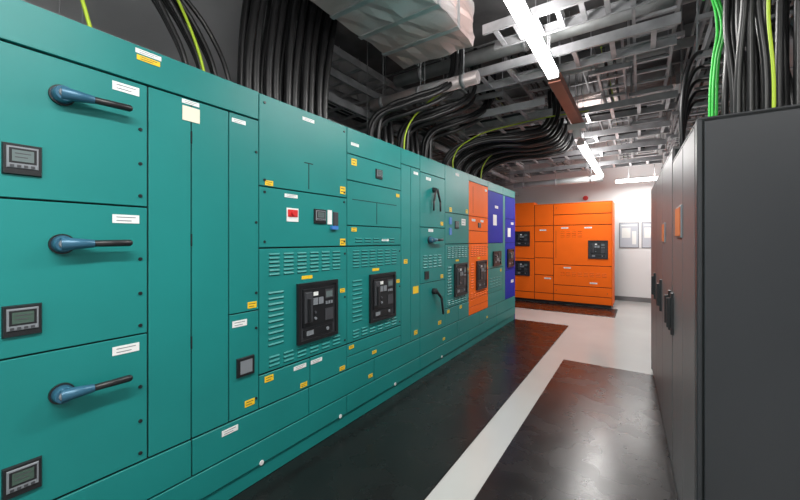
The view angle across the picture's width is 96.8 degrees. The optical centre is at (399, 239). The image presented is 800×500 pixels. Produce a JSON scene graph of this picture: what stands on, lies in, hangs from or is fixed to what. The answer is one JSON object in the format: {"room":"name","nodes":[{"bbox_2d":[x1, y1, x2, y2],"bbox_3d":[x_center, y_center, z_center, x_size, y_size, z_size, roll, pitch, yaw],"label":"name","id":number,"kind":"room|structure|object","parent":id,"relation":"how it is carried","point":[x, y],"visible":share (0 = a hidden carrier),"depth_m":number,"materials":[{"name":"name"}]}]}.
{"room":"electrical room","nodes":[
{"label":"electrical room","id":0,"kind":"room"},
{"bbox_2d":[25,0,503,186],"bbox_3d":[-0.677,-0.475,4.622,0.100,3.750,12.500,0,0,34],"label":"wall","id":1,"kind":"structure","parent":0,"point":[139,22],"depth_m":2.82,"materials":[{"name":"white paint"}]},
{"bbox_2d":[267,0,729,132],"bbox_3d":[1.435,-2.400,3.194,5.000,0.100,12.500,0,0,34],"label":"ceiling","id":2,"kind":"structure","parent":0,"point":[485,11],"depth_m":4.45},
{"bbox_2d":[22,0,518,195],"bbox_3d":[0.397,-1.720,5.586,0.480,1.260,9.100,0,0,34],"label":"ladder","id":3,"kind":"object","parent":2,"relation":"hanging from","point":[516,193],"visible":0.09,"depth_m":3.62,"materials":[{"name":"metal"}]},
{"bbox_2d":[262,23,491,140],"bbox_3d":[0.845,-2.115,6.249,0.480,0.470,7.500,0,0,34],"label":"ladder","id":4,"kind":"object","parent":2,"relation":"hanging from","point":[344,56],"visible":0.13,"depth_m":4.19,"materials":[{"name":"metal"}]},
{"bbox_2d":[310,0,474,68],"bbox_3d":[-0.025,-1.980,2.642,0.718,0.740,1.302,0,0,34],"label":"air duct","id":5,"kind":"object","parent":2,"relation":"hanging from","point":[408,32],"visible":1,"depth_m":2.70,"materials":[{"name":"metal"}]},
{"bbox_2d":[329,58,515,175],"bbox_3d":[0.845,-1.990,6.249,0.480,0.720,7.500,0,0,34],"label":"ladder","id":6,"kind":"object","parent":2,"relation":"hanging from","point":[343,79],"visible":0.21,"depth_m":4.18,"materials":[{"name":"metal"}]},
{"bbox_2d":[328,68,517,186],"bbox_3d":[0.845,-1.855,6.249,0.480,0.990,7.500,0,0,34],"label":"ladder","id":7,"kind":"object","parent":2,"relation":"hanging from","point":[343,104],"visible":0.34,"depth_m":4.47,"materials":[{"name":"metal"}]},
{"bbox_2d":[328,101,510,182],"bbox_3d":[0.772,-1.475,6.141,0.224,0.047,7.201,0,0,34],"label":"cable","id":8,"kind":"object","parent":7,"relation":"on","point":[344,113],"visible":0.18,"depth_m":4.23,"materials":[{"name":"black plastic"}]},
{"bbox_2d":[370,49,480,110],"bbox_3d":[0.211,-1.902,3.660,1.250,0.896,0.133,0,0,34],"label":"pipe","id":9,"kind":"object","parent":2,"relation":"hanging from","point":[464,80],"visible":0.74,"depth_m":3.53,"materials":[{"name":"metal"}]},
{"bbox_2d":[435,97,552,136],"bbox_3d":[1.055,-1.875,4.417,1.500,0.950,0.520,0,0,34],"label":"ladder","id":10,"kind":"object","parent":2,"relation":"hanging from","point":[521,106],"visible":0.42,"depth_m":4.23,"materials":[{"name":"metal"}]},
{"bbox_2d":[459,111,521,125],"bbox_3d":[0.948,-1.516,4.491,1.201,0.046,0.196,0,0,34],"label":"cable","id":11,"kind":"object","parent":10,"relation":"on","point":[516,114],"visible":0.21,"depth_m":4.40,"materials":[{"name":"black plastic"}]},
{"bbox_2d":[467,52,570,166],"bbox_3d":[2.370,-2.010,6.274,0.480,0.680,5.550,0,0,34],"label":"ladder","id":12,"kind":"object","parent":2,"relation":"hanging from","point":[498,92],"visible":0.16,"depth_m":4.39,"materials":[{"name":"metal"}]},
{"bbox_2d":[477,81,563,165],"bbox_3d":[2.339,-1.785,6.229,0.180,0.046,5.401,0,0,34],"label":"cable","id":13,"kind":"object","parent":12,"relation":"on","point":[490,91],"visible":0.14,"depth_m":4.61,"materials":[{"name":"black plastic"}]},
{"bbox_2d":[504,0,558,79],"bbox_3d":[0.936,-1.911,2.554,0.096,0.878,1.680,0,0,34],"label":"light","id":14,"kind":"object","parent":2,"relation":"hanging from","point":[520,11],"visible":0.96,"depth_m":2.58,"materials":[{"name":"white plastic"}]},
{"bbox_2d":[399,0,680,106],"bbox_3d":[1.132,-1.945,3.460,2.500,0.810,0.480,0,0,34],"label":"cable tray","id":15,"kind":"object","parent":2,"relation":"hanging from","point":[653,25],"visible":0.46,"depth_m":3.10,"materials":[{"name":"metal"}]},
{"bbox_2d":[384,0,701,145],"bbox_3d":[2.289,-2.236,4.367,4.700,0.227,9.400,0,0,34],"label":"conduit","id":16,"kind":"object","parent":2,"relation":"attached to","point":[562,10],"visible":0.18,"depth_m":4.43,"materials":[{"name":"grey metal"}]},
{"bbox_2d":[393,0,695,87],"bbox_3d":[1.738,-2.116,3.195,4.300,0.467,0.155,0,0,34],"label":"pipe","id":17,"kind":"object","parent":2,"relation":"hanging from","point":[486,54],"visible":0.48,"depth_m":3.53,"materials":[{"name":"metal"}]},
{"bbox_2d":[504,55,594,161],"bbox_3d":[2.784,-2.085,5.994,0.420,0.530,5.550,0,0,34],"label":"ladder","id":18,"kind":"object","parent":2,"relation":"hanging from","point":[524,85],"visible":0.12,"depth_m":4.47,"materials":[{"name":"metal"}]},
{"bbox_2d":[510,52,577,149],"bbox_3d":[2.753,-1.935,5.948,0.185,0.046,5.401,0,0,34],"label":"cable","id":19,"kind":"object","parent":18,"relation":"on","point":[518,55],"visible":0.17,"depth_m":4.37,"materials":[{"name":"black plastic"}]},
{"bbox_2d":[513,162,602,187],"bbox_3d":[3.223,-1.742,7.357,1.700,1.216,0.133,0,0,34],"label":"light","id":20,"kind":"object","parent":2,"relation":"hanging from","point":[597,178],"visible":0.88,"depth_m":7.29,"materials":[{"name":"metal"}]},
{"bbox_2d":[548,40,583,123],"bbox_3d":[1.922,-1.905,4.012,0.110,0.890,1.760,0,0,34],"label":"cable trunking","id":21,"kind":"object","parent":2,"relation":"hanging from","point":[558,86],"visible":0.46,"depth_m":3.70,"materials":[{"name":"metal"}]},
{"bbox_2d":[567,122,585,138],"bbox_3d":[2.237,-1.373,4.487,0.200,0.165,0.140,0,0,34],"label":"smoke detector","id":22,"kind":"object","parent":21,"relation":"attached to","point":[576,129],"visible":1,"depth_m":4.45,"materials":[{"name":"white plastic"}]},
{"bbox_2d":[456,74,677,139],"bbox_3d":[2.112,-1.945,4.909,2.700,0.810,0.570,0,0,34],"label":"ladder","id":23,"kind":"object","parent":2,"relation":"hanging from","point":[668,95],"visible":0.48,"depth_m":4.49,"materials":[{"name":"metal"}]},
{"bbox_2d":[469,105,646,137],"bbox_3d":[2.006,-1.655,4.984,2.400,0.043,0.221,0,0,34],"label":"cable","id":24,"kind":"object","parent":23,"relation":"on","point":[634,108],"visible":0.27,"depth_m":4.76,"materials":[{"name":"black plastic"}]},
{"bbox_2d":[482,0,656,49],"bbox_3d":[1.277,-2.010,2.782,1.200,0.680,0.420,0,0,34],"label":"ladder","id":25,"kind":"object","parent":2,"relation":"hanging from","point":[556,6],"visible":0.75,"depth_m":2.81,"materials":[{"name":"metal"}]},
{"bbox_2d":[503,139,666,168],"bbox_3d":[3.204,-1.905,6.525,2.700,0.890,0.520,0,0,34],"label":"ladder","id":26,"kind":"object","parent":2,"relation":"hanging from","point":[652,145],"visible":0.7,"depth_m":6.23,"materials":[{"name":"metal"}]},
{"bbox_2d":[504,147,644,164],"bbox_3d":[3.096,-1.575,6.598,2.401,0.046,0.250,0,0,34],"label":"cable","id":27,"kind":"object","parent":26,"relation":"on","point":[641,147],"visible":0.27,"depth_m":6.58,"materials":[{"name":"black plastic"}]},
{"bbox_2d":[509,131,662,177],"bbox_3d":[3.814,-1.895,7.561,2.850,0.910,0.520,0,0,34],"label":"ladder","id":28,"kind":"object","parent":2,"relation":"hanging from","point":[528,173],"visible":0.82,"depth_m":7.41,"materials":[{"name":"metal"}]},
{"bbox_2d":[517,162,634,174],"bbox_3d":[3.645,-1.555,7.677,2.401,0.046,0.270,0,0,34],"label":"cable","id":29,"kind":"object","parent":28,"relation":"on","point":[633,162],"visible":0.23,"depth_m":7.63,"materials":[{"name":"black plastic"}]},
{"bbox_2d":[501,88,670,145],"bbox_3d":[2.728,-1.935,5.821,2.700,0.830,0.520,0,0,34],"label":"ladder","id":30,"kind":"object","parent":2,"relation":"hanging from","point":[662,124],"visible":0.34,"depth_m":5.33,"materials":[{"name":"metal"}]},
{"bbox_2d":[569,129,645,141],"bbox_3d":[2.620,-1.635,5.893,2.401,0.047,0.250,0,0,34],"label":"cable","id":31,"kind":"object","parent":30,"relation":"on","point":[645,129],"visible":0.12,"depth_m":5.48,"materials":[{"name":"black plastic"}]},
{"bbox_2d":[577,138,603,176],"bbox_3d":[3.262,-1.811,6.003,0.096,1.078,3.000,0,0,34],"label":"light","id":32,"kind":"object","parent":2,"relation":"hanging from","point":[581,143],"visible":0.73,"depth_m":5.42,"materials":[{"name":"white plastic"}]},
{"bbox_2d":[436,23,772,105],"bbox_3d":[2.342,-2.167,4.090,4.300,0.365,0.111,0,0,34],"label":"pipe","id":33,"kind":"object","parent":2,"relation":"hanging from","point":[686,42],"visible":0.16,"depth_m":3.87,"materials":[{"name":"metal"}]},
{"bbox_2d":[499,70,721,115],"bbox_3d":[3.001,-2.170,5.153,3.218,0.360,0.452,0,0,34],"label":"air duct","id":34,"kind":"object","parent":2,"relation":"hanging from","point":[590,99],"visible":0.09,"depth_m":4.93,"materials":[{"name":"metal"}]},
{"bbox_2d":[589,20,634,159],"bbox_3d":[3.447,-2.005,5.546,0.370,0.690,5.550,0,0,34],"label":"ladder","id":35,"kind":"object","parent":2,"relation":"hanging from","point":[598,71],"visible":0.48,"depth_m":3.90,"materials":[{"name":"metal"}]},
{"bbox_2d":[602,47,628,158],"bbox_3d":[3.417,-1.775,5.500,0.126,0.046,5.401,0,0,34],"label":"cable","id":36,"kind":"object","parent":35,"relation":"on","point":[603,48],"visible":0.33,"depth_m":4.03,"materials":[{"name":"black plastic"}]},
{"bbox_2d":[505,94,729,129],"bbox_3d":[3.518,-2.165,5.830,4.300,0.371,0.122,0,0,34],"label":"pipe","id":37,"kind":"object","parent":2,"relation":"hanging from","point":[706,99],"visible":0.07,"depth_m":5.34,"materials":[{"name":"metal"}]},
{"bbox_2d":[615,128,658,183],"bbox_3d":[5.061,-1.791,7.442,0.950,1.118,0.096,0,0,34],"label":"light","id":38,"kind":"object","parent":2,"relation":"hanging from","point":[652,177],"visible":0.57,"depth_m":7.46,"materials":[{"name":"white plastic"}]},
{"bbox_2d":[616,177,657,182],"bbox_3d":[5.061,-1.265,7.442,0.920,0.060,0.090,0,0,34],"label":"diffuser","id":39,"kind":"object","parent":38,"relation":"attached to","point":[629,179],"depth_m":7.49,"materials":[{"name":"white plastic"}]},
{"bbox_2d":[625,0,684,157],"bbox_3d":[3.303,-2.020,4.708,0.420,0.660,7.100,0,0,34],"label":"ladder","id":40,"kind":"object","parent":2,"relation":"hanging from","point":[681,34],"visible":0.53,"depth_m":3.73,"materials":[{"name":"metal"}]},
{"bbox_2d":[663,0,775,156],"bbox_3d":[3.678,-2.020,4.333,0.520,0.660,7.300,0,0,34],"label":"ladder","id":41,"kind":"object","parent":2,"relation":"hanging from","point":[704,18],"visible":0.34,"depth_m":3.52,"materials":[{"name":"metal"}]},
{"bbox_2d":[661,0,793,168],"bbox_3d":[3.986,-1.845,4.789,0.570,1.010,6.200,0,0,34],"label":"ladder","id":42,"kind":"object","parent":2,"relation":"hanging from","point":[707,52],"visible":0.28,"depth_m":3.06,"materials":[{"name":"metal"}]},
{"bbox_2d":[677,0,791,145],"bbox_3d":[3.943,-1.455,4.722,0.338,0.049,6.001,0,0,34],"label":"cable","id":43,"kind":"object","parent":42,"relation":"on","point":[772,6],"visible":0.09,"depth_m":3.30,"materials":[{"name":"black plastic"}]},
{"bbox_2d":[790,0,793,77],"bbox_3d":[3.298,-2.020,2.780,0.468,0.660,3.752,0,0,34],"label":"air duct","id":44,"kind":"object","parent":2,"relation":"hanging from","point":[792,2],"visible":0.02,"depth_m":3.24,"materials":[{"name":"metal"}]},
{"bbox_2d":[425,299,652,499],"bbox_3d":[1.435,1.450,3.194,5.000,0.100,12.500,0,0,34],"label":"floor","id":45,"kind":"structure","parent":0,"point":[623,341],"depth_m":4.09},
{"bbox_2d":[0,0,514,499],"bbox_3d":[-0.495,0.277,3.273,0.994,2.246,7.684,0,0,34],"label":"electrical switchgear","id":46,"kind":"object","parent":45,"relation":"on","point":[206,278],"visible":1,"depth_m":1.75,"materials":[{"name":"teal metal"}]},
{"bbox_2d":[151,0,230,80],"bbox_3d":[-1.313,-1.580,1.940,0.735,1.522,0.222,0,0,-39],"label":"cable bundle","id":47,"kind":"object","parent":46,"relation":"on","point":[172,6],"visible":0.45,"depth_m":2.02,"materials":[{"name":"black rubber"}]},
{"bbox_2d":[237,0,337,118],"bbox_3d":[-0.763,-1.582,2.640,0.177,1.524,0.874,0,0,34],"label":"cable bundle","id":48,"kind":"object","parent":46,"relation":"on","point":[270,64],"visible":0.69,"depth_m":2.56,"materials":[{"name":"black rubber"}]},
{"bbox_2d":[80,0,624,177],"bbox_3d":[1.708,-1.579,4.634,1.961,1.523,8.808,0,0,34],"label":"cable","id":49,"kind":"object","parent":46,"relation":"on","point":[83,3],"visible":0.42,"depth_m":1.98,"materials":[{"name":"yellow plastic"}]},
{"bbox_2d":[366,48,495,159],"bbox_3d":[0.623,-1.460,4.281,0.837,1.286,2.742,0,0,34],"label":"cable bundle","id":50,"kind":"object","parent":46,"relation":"on","point":[423,123],"visible":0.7,"depth_m":3.74,"materials":[{"name":"black rubber"}]},
{"bbox_2d":[442,88,573,178],"bbox_3d":[1.614,-1.413,5.076,1.377,1.185,2.069,0,0,34],"label":"cable bundle","id":51,"kind":"object","parent":46,"relation":"on","point":[551,139],"visible":0.75,"depth_m":4.83,"materials":[{"name":"black rubber"}]},
{"bbox_2d":[229,319,567,499],"bbox_3d":[-0.006,1.396,2.491,0.880,0.008,8.520,0,0,34],"label":"rubber floor mat","id":52,"kind":"object","parent":45,"relation":"on","point":[404,446],"visible":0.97,"depth_m":2.55,"materials":[{"name":"black rubber"}]},
{"bbox_2d":[515,201,614,307],"bbox_3d":[3.611,0.268,8.093,2.158,2.245,0.806,0,0,34],"label":"electrical switchgear","id":53,"kind":"object","parent":45,"relation":"on","point":[565,252],"visible":0.99,"depth_m":7.68,"materials":[{"name":"orange metal"}]},
{"bbox_2d":[515,300,617,317],"bbox_3d":[3.197,1.396,7.381,2.230,0.008,0.910,0,0,34],"label":"rubber floor mat","id":54,"kind":"object","parent":45,"relation":"on","point":[585,310],"visible":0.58,"depth_m":7.21,"materials":[{"name":"black rubber"}]},
{"bbox_2d":[474,360,678,499],"bbox_3d":[0.424,1.396,1.101,0.950,0.008,6.700,0,0,34],"label":"rubber floor mat","id":55,"kind":"object","parent":45,"relation":"on","point":[594,432],"visible":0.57,"depth_m":2.42,"materials":[{"name":"black rubber"}]},
{"bbox_2d":[651,104,799,499],"bbox_3d":[2.448,0.425,2.242,1.332,1.930,2.949,0,0,32],"label":"tall cabinet","id":56,"kind":"object","parent":45,"relation":"on","point":[725,202],"visible":1,"depth_m":1.29,"materials":[{"name":"black metal"}]},
{"bbox_2d":[679,50,709,146],"bbox_3d":[2.563,-0.986,3.084,0.210,0.972,1.656,0,0,39],"label":"cable","id":57,"kind":"object","parent":56,"relation":"on","point":[685,107],"visible":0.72,"depth_m":2.72,"materials":[{"name":"black plastic"}]},
{"bbox_2d":[702,0,723,116],"bbox_3d":[1.774,-0.973,2.026,0.073,1.066,0.461,0,0,34],"label":"cable","id":58,"kind":"object","parent":56,"relation":"on","point":[717,5],"visible":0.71,"depth_m":1.86,"materials":[{"name":"green plastic"}]},
{"bbox_2d":[704,5,793,104],"bbox_3d":[2.481,-1.007,2.394,0.610,1.014,1.168,0,0,34],"label":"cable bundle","id":59,"kind":"object","parent":56,"relation":"on","point":[792,6],"visible":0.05,"depth_m":2.11,"materials":[{"name":"black rubber"}]},
{"bbox_2d":[721,0,799,114],"bbox_3d":[1.727,-1.391,1.544,0.483,1.902,0.353,0,0,34],"label":"cable bundle","id":60,"kind":"object","parent":56,"relation":"on","point":[747,77],"visible":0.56,"depth_m":1.52,"materials":[{"name":"black rubber"}]},
{"bbox_2d":[766,0,775,107],"bbox_3d":[1.549,-1.390,1.388,0.136,1.901,0.120,0,0,-19],"label":"cable","id":61,"kind":"object","parent":56,"relation":"attached to","point":[768,9],"visible":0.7,"depth_m":1.41,"materials":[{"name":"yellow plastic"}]},
{"bbox_2d":[412,2,775,106],"bbox_3d":[2.337,-2.275,4.528,5.000,0.150,0.220,0,0,34],"label":"ceiling beam","id":62,"kind":"structure","parent":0,"point":[687,27],"depth_m":4.21,"materials":[{"name":"grey metal"}]},
{"bbox_2d":[504,129,689,297],"bbox_3d":[4.963,-0.475,8.413,5.000,3.750,0.100,0,0,34],"label":"wall","id":63,"kind":"structure","parent":0,"point":[632,200],"depth_m":8.25,"materials":[{"name":"white paint"}]},
{"bbox_2d":[619,222,638,247],"bbox_3d":[5.255,-0.110,8.148,0.380,0.580,0.015,0,0,34],"label":"notice","id":64,"kind":"object","parent":63,"relation":"attached to","point":[628,232],"visible":1,"depth_m":8.14,"materials":[{"name":"white paper"}]},
{"bbox_2d":[615,296,650,302],"bbox_3d":[4.930,1.350,8.364,5.000,0.100,0.020,0,0,34],"label":"baseboard","id":65,"kind":"structure","parent":63,"relation":"attached to","point":[623,298],"depth_m":8.09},
{"bbox_2d":[642,222,650,247],"bbox_3d":[5.590,-0.110,7.921,0.330,0.580,0.015,0,0,34],"label":"notice","id":66,"kind":"object","parent":63,"relation":"attached to","point":[646,226],"visible":0.59,"depth_m":7.96,"materials":[{"name":"white paper"}]},
{"bbox_2d":[586,102,729,127],"bbox_3d":[3.821,-2.275,6.723,5.000,0.150,0.220,0,0,34],"label":"ceiling beam","id":67,"kind":"structure","parent":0,"point":[594,124],"depth_m":6.47,"materials":[{"name":"grey metal"}]}
]}

